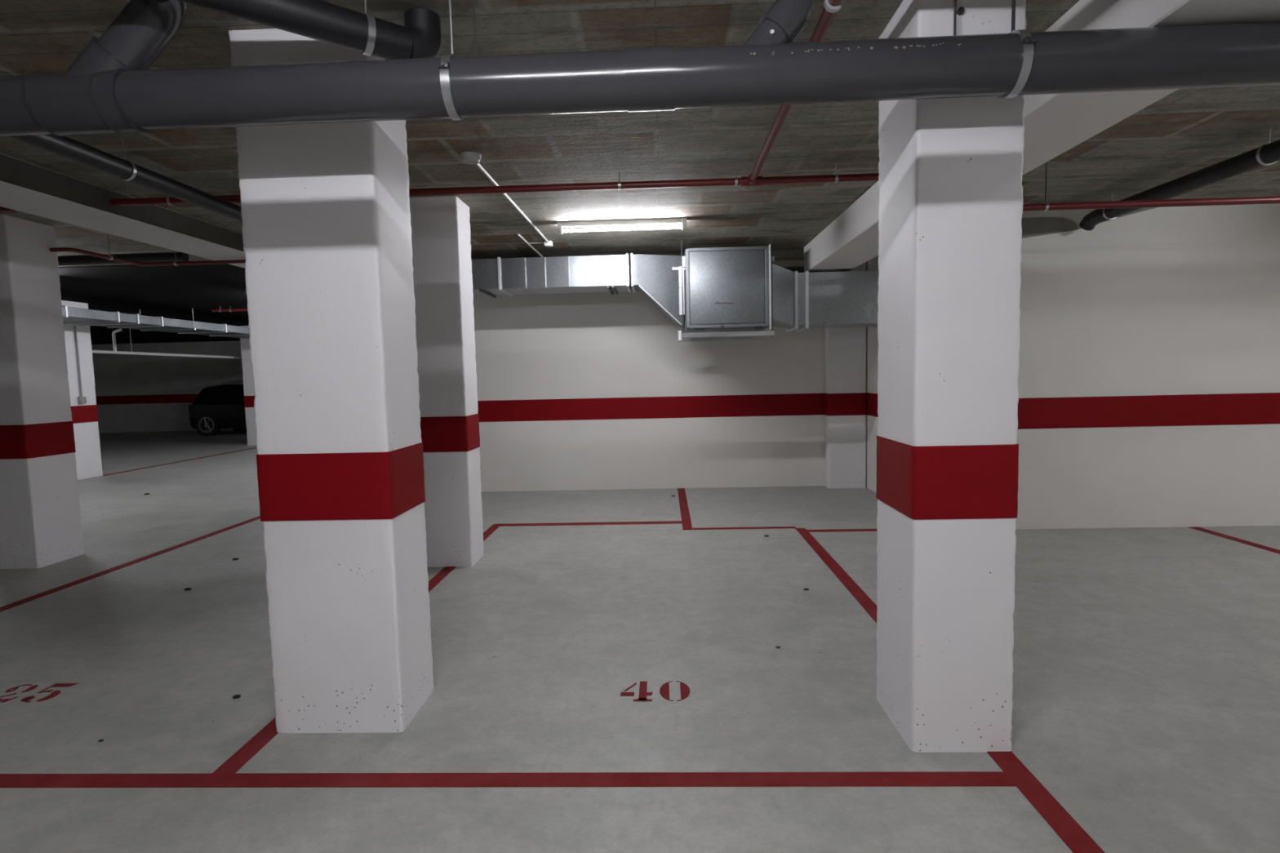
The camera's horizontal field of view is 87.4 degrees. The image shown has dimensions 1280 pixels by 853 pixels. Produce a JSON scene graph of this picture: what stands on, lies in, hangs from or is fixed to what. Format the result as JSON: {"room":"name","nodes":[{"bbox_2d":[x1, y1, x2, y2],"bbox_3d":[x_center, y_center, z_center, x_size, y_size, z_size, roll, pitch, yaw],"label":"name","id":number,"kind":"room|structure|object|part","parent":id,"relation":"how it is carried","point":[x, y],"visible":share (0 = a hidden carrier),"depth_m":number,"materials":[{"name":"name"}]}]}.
{"room":"parking garage","nodes":[
{"label":"parking garage","id":0,"kind":"room"},
{"bbox_2d":[91,340,243,432],"bbox_3d":[-11.471,-1.447,22.737,16.320,3.014,0.362,-1,4,2],"label":"wall","id":1,"kind":"structure","parent":0,"point":[134,393],"depth_m":22.72,"materials":[{"name":"grey concrete"}]},
{"bbox_2d":[0,430,1279,852],"bbox_3d":[-5.336,1.188,7.983,29.520,0.242,29.760,-1,4,2],"label":"floor","id":2,"kind":"structure","parent":0,"point":[610,674],"depth_m":3.24,"materials":[{"name":"concrete"}]},
{"bbox_2d":[0,214,84,568],"bbox_3d":[-5.547,-0.279,5.952,0.586,3.012,0.482,-1,4,2],"label":"concrete pillar","id":3,"kind":"structure","parent":2,"relation":"on","point":[40,517],"depth_m":5.82,"materials":[{"name":"white paint"}]},
{"bbox_2d":[61,300,102,479],"bbox_3d":[-9.789,-0.601,11.366,0.592,3.012,0.658,-1,4,2],"label":"concrete pillar","id":4,"kind":"structure","parent":2,"relation":"on","point":[85,419],"depth_m":11.43,"materials":[{"name":"white paint"}]},
{"bbox_2d":[74,325,86,404],"bbox_3d":[-9.480,-1.038,11.321,0.050,1.308,0.120,-1,4,2],"label":"conduit","id":5,"kind":"object","parent":4,"relation":"attached to","point":[82,400],"visible":1,"depth_m":11.31,"materials":[{"name":"grey plastic"}]},
{"bbox_2d":[188,384,246,435],"bbox_3d":[-11.632,-0.576,21.090,4.200,1.542,2.088,-1,4,2],"label":"car","id":6,"kind":"object","parent":2,"relation":"on","point":[215,408],"visible":0.44,"depth_m":20.29,"materials":[{"name":"black paint"}]},
{"bbox_2d":[232,694,240,698],"bbox_3d":[-2.011,1.347,3.341,0.041,0.010,0.028,-1,4,2],"label":"clod","id":7,"kind":"object","parent":2,"relation":"on","point":[235,696],"visible":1,"depth_m":3.33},
{"bbox_2d":[239,325,256,444],"bbox_3d":[-9.721,-1.054,17.169,0.550,3.012,0.610,-1,4,2],"label":"concrete pillar","id":8,"kind":"structure","parent":2,"relation":"on","point":[248,385],"depth_m":16.88,"materials":[{"name":"white paint"}]},
{"bbox_2d":[228,28,433,733],"bbox_3d":[-1.369,-0.153,3.071,0.588,3.012,0.424,-1,4,2],"label":"concrete pillar","id":9,"kind":"structure","parent":2,"relation":"on","point":[326,213],"depth_m":2.89,"materials":[{"name":"white paint"}]},
{"bbox_2d":[408,195,484,567],"bbox_3d":[-1.713,-0.345,5.651,0.592,3.012,0.389,-1,4,2],"label":"concrete pillar","id":10,"kind":"structure","parent":2,"relation":"on","point":[442,262],"depth_m":5.47,"materials":[{"name":"white paint"}]},
{"bbox_2d":[824,262,866,488],"bbox_3d":[2.702,-0.695,8.819,0.501,3.012,0.212,-1,4,2],"label":"concrete pillar","id":11,"kind":"structure","parent":2,"relation":"on","point":[845,348],"depth_m":8.76,"materials":[{"name":"white paint"}]},
{"bbox_2d":[875,0,1026,752],"bbox_3d":[1.280,-0.196,2.830,0.413,3.012,0.486,-1,4,2],"label":"concrete pillar","id":12,"kind":"structure","parent":2,"relation":"on","point":[950,211],"depth_m":2.63,"materials":[{"name":"white paint"}]},
{"bbox_2d":[0,0,1279,344],"bbox_3d":[-5.410,-1.988,7.736,29.520,0.132,29.760,-1,4,2],"label":"ceiling","id":13,"kind":"structure","parent":0,"point":[1188,131],"depth_m":4.41,"materials":[{"name":"concrete"}]},
{"bbox_2d":[0,206,18,212],"bbox_3d":[-6.663,-1.623,5.049,4.392,0.140,0.062,-1,4,2],"label":"pipe","id":14,"kind":"object","parent":13,"relation":"hanging from","point":[2,208],"visible":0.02,"depth_m":4.97,"materials":[{"name":"red paint"}]},
{"bbox_2d":[0,152,245,267],"bbox_3d":[-4.295,-1.391,1.602,0.552,0.181,12.720,-1,4,2],"label":"ceiling beam","id":15,"kind":"structure","parent":13,"relation":"attached to","point":[26,187],"depth_m":5.05,"materials":[{"name":"white paint"}]},
{"bbox_2d":[57,252,189,266],"bbox_3d":[-7.652,-1.734,7.049,5.880,0.184,0.113,-1,4,2],"label":"pipe","id":16,"kind":"object","parent":13,"relation":"hanging from","point":[82,260],"visible":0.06,"depth_m":6.93,"materials":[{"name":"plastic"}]},
{"bbox_2d":[5,133,242,222],"bbox_3d":[-3.053,-1.495,2.997,0.125,0.245,8.400,-1,4,2],"label":"pipe","id":17,"kind":"object","parent":13,"relation":"hanging from","point":[66,147],"visible":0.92,"depth_m":3.91,"materials":[{"name":"grey plastic"}]},
{"bbox_3d":[-3.026,-1.626,3.925,0.007,0.131,0.007,1,5,24],"label":"rod","id":18,"kind":"part","parent":17,"relation":"part of","materials":[{"name":"metal"}]},
{"bbox_2d":[48,235,245,266],"bbox_3d":[-4.580,-1.726,6.388,1.375,0.241,0.871,-1,4,2],"label":"pipe","id":19,"kind":"object","parent":13,"relation":"hanging from","point":[109,256],"visible":0.93,"depth_m":6.77,"materials":[{"name":"red paint"}]},
{"bbox_2d":[61,305,249,338],"bbox_3d":[-8.865,-2.208,15.062,1.056,0.401,13.200,-1,4,2],"label":"ventilation duct","id":20,"kind":"object","parent":13,"relation":"hanging from","point":[82,317],"visible":0.52,"depth_m":11.79,"materials":[{"name":"metal"}]},
{"bbox_2d":[92,328,241,359],"bbox_3d":[-10.269,-2.050,16.086,0.202,0.808,7.920,-1,4,2],"label":"pipe","id":21,"kind":"object","parent":13,"relation":"hanging from","point":[114,352],"visible":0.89,"depth_m":13.98,"materials":[{"name":"plastic"}]},
{"bbox_2d":[211,306,247,311],"bbox_3d":[-6.420,-2.213,12.389,3.060,0.114,0.060,-1,4,2],"label":"pipe","id":22,"kind":"object","parent":13,"relation":"attached to","point":[230,309],"visible":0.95,"depth_m":12.41,"materials":[{"name":"red metal"}]},
{"bbox_2d":[177,0,440,59],"bbox_3d":[-1.363,-1.506,2.331,1.372,0.200,0.144,-5,6,-37],"label":"pipe","id":23,"kind":"object","parent":13,"relation":"hanging from","point":[366,33],"visible":0.83,"depth_m":2.48,"materials":[{"name":"grey plastic"}]},
{"bbox_3d":[-1.050,-1.601,2.563,0.008,0.061,0.008,-1,4,2],"label":"rod","id":24,"kind":"part","parent":23,"relation":"part of","materials":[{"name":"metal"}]},
{"bbox_2d":[459,151,481,164],"bbox_3d":[-1.106,-1.748,4.369,0.139,0.046,0.139,-1,4,2],"label":"junction box","id":25,"kind":"object","parent":13,"relation":"attached to","point":[467,157],"visible":1,"depth_m":4.33,"materials":[{"name":"grey plastic"}]},
{"bbox_3d":[-1.105,-1.731,4.370,0.120,0.012,0.120,-1,4,2],"label":"lid","id":26,"kind":"part","parent":25,"relation":"part of","materials":[{"name":"grey plastic"}]},
{"bbox_2d":[475,163,548,242],"bbox_3d":[-1.042,-1.872,5.808,0.023,0.023,2.748,-1,4,2],"label":"conduit","id":27,"kind":"object","parent":13,"relation":"attached to","point":[478,165],"visible":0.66,"depth_m":5.50,"materials":[{"name":"white plastic"}]},
{"bbox_2d":[517,233,542,257],"bbox_3d":[-1.203,-1.994,7.424,0.019,0.019,1.296,-1,4,2],"label":"conduit","id":28,"kind":"object","parent":13,"relation":"attached to","point":[518,234],"visible":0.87,"depth_m":7.30,"materials":[{"name":"white plastic"}]},
{"bbox_2d":[544,240,552,246],"bbox_3d":[-0.985,-1.969,7.220,0.084,0.052,0.084,-1,4,2],"label":"junction box","id":29,"kind":"object","parent":13,"relation":"attached to","point":[549,243],"visible":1,"depth_m":7.18,"materials":[{"name":"white plastic"}]},
{"bbox_2d":[556,217,686,234],"bbox_3d":[-0.171,-1.892,6.325,1.219,0.107,0.062,-1,4,2],"label":"lamp","id":30,"kind":"object","parent":13,"relation":"attached to","point":[682,221],"visible":1,"depth_m":6.30,"materials":[{"name":"white plastic"}]},
{"bbox_2d":[0,0,1279,136],"bbox_3d":[0.055,-1.381,2.342,10.080,0.532,0.248,-1,4,2],"label":"drain pipe","id":31,"kind":"object","parent":13,"relation":"hanging from","point":[109,87],"visible":1,"depth_m":2.31,"materials":[{"name":"grey plastic"}]},
{"bbox_3d":[-0.672,-1.467,2.377,0.011,0.317,0.012,-1,4,2],"label":"rod","id":32,"kind":"part","parent":31,"relation":"part of","materials":[{"name":"metal"}]},
{"bbox_3d":[1.288,-1.510,2.307,0.011,0.312,0.012,-1,4,2],"label":"rod","id":33,"kind":"part","parent":31,"relation":"part of","materials":[{"name":"metal"}]},
{"bbox_2d":[471,237,878,342],"bbox_3d":[-0.165,-1.514,7.824,6.136,1.092,0.960,-1,4,2],"label":"ventilation duct","id":34,"kind":"object","parent":13,"relation":"hanging from","point":[726,293],"visible":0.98,"depth_m":7.62,"materials":[{"name":"metal"}]},
{"bbox_3d":[0.440,-1.001,7.401,0.034,0.108,0.078,-1,4,2],"label":"rail","id":35,"kind":"part","parent":34,"relation":"part of","materials":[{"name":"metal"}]},
{"bbox_3d":[0.465,-1.498,7.360,0.009,1.080,0.009,-3,5,-20],"label":"rod","id":36,"kind":"part","parent":34,"relation":"part of","materials":[{"name":"metal"}]},
{"bbox_3d":[0.988,-1.082,8.219,1.038,0.056,0.054,-1,4,2],"label":"support rail","id":37,"kind":"part","parent":34,"relation":"part of","materials":[{"name":"metal"}]},
{"bbox_3d":[0.954,-1.526,7.340,0.810,0.792,0.022,-1,4,2],"label":"panel","id":38,"kind":"part","parent":34,"relation":"part of","materials":[{"name":"silver metal"}]},
{"bbox_3d":[0.959,-1.016,7.382,1.038,0.056,0.054,-1,4,2],"label":"support rail","id":39,"kind":"part","parent":34,"relation":"part of","materials":[{"name":"metal"}]},
{"bbox_3d":[1.445,-1.518,7.325,0.009,1.080,0.009,-3,5,-20],"label":"rod","id":40,"kind":"part","parent":34,"relation":"part of","materials":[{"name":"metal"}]},
{"bbox_2d":[111,0,1279,211],"bbox_3d":[1.117,-1.386,1.140,10.272,0.369,7.364,-1,4,2],"label":"pipe","id":41,"kind":"object","parent":13,"relation":"hanging from","point":[831,6],"visible":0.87,"depth_m":4.75,"materials":[{"name":"red paint"}]},
{"bbox_3d":[2.858,-1.733,4.717,0.007,0.314,0.007,-3,5,-20],"label":"rod","id":42,"kind":"part","parent":41,"relation":"part of","materials":[{"name":"metal"}]},
{"bbox_2d":[953,0,956,35],"bbox_3d":[1.156,-1.488,2.457,0.009,0.372,0.009,-3,5,-20],"label":"hanging rod","id":43,"kind":"object","parent":13,"relation":"hanging from","point":[955,1],"visible":0.47,"depth_m":2.45,"materials":[{"name":"metal"}]},
{"bbox_2d":[804,0,1279,272],"bbox_3d":[1.971,-1.464,1.474,0.510,0.308,12.900,-1,4,2],"label":"ceiling beam","id":44,"kind":"structure","parent":13,"relation":"attached to","point":[1055,124],"depth_m":3.02,"materials":[{"name":"white paint"}]},
{"bbox_2d":[1079,128,1279,230],"bbox_3d":[3.933,-1.599,2.319,0.137,0.259,7.539,-1,4,2],"label":"pipe","id":45,"kind":"object","parent":13,"relation":"hanging from","point":[1268,153],"visible":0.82,"depth_m":4.73,"materials":[{"name":"grey plastic"}]},
{"bbox_3d":[3.983,-1.834,4.237,0.007,0.090,0.007,-3,5,-20],"label":"rod","id":46,"kind":"part","parent":45,"relation":"part of","materials":[{"name":"metal"}]},
{"bbox_2d":[472,288,825,491],"bbox_3d":[-0.247,-0.656,9.187,7.040,3.014,0.302,-1,4,2],"label":"wall","id":47,"kind":"structure","parent":0,"point":[590,390],"depth_m":9.05,"materials":[{"name":"beige paint"}]},
{"bbox_2d":[770,260,804,272],"bbox_3d":[-0.690,-2.017,8.948,6.228,0.241,0.019,-1,4,2],"label":"beam","id":48,"kind":"structure","parent":47,"relation":"attached to","point":[793,265],"depth_m":8.84,"materials":[{"name":"grey concrete"}]},
{"bbox_2d":[865,254,878,492],"bbox_3d":[3.070,-0.611,7.610,0.302,3.014,2.628,-1,4,2],"label":"wall","id":49,"kind":"structure","parent":0,"point":[872,342],"depth_m":8.55,"materials":[{"name":"beige paint"}]},
{"bbox_2d":[1015,203,1279,529],"bbox_3d":[6.108,-0.583,6.340,6.462,3.014,0.302,-1,4,2],"label":"wall","id":50,"kind":"structure","parent":0,"point":[1148,378],"depth_m":6.24,"materials":[{"name":"beige paint"}]},
{"bbox_2d":[1021,207,1156,238],"bbox_3d":[4.025,-1.826,6.162,1.800,0.409,0.026,-1,4,2],"label":"trim","id":51,"kind":"structure","parent":50,"relation":"attached to","point":[1033,223],"depth_m":6.15,"materials":[{"name":"concrete"}]}
]}

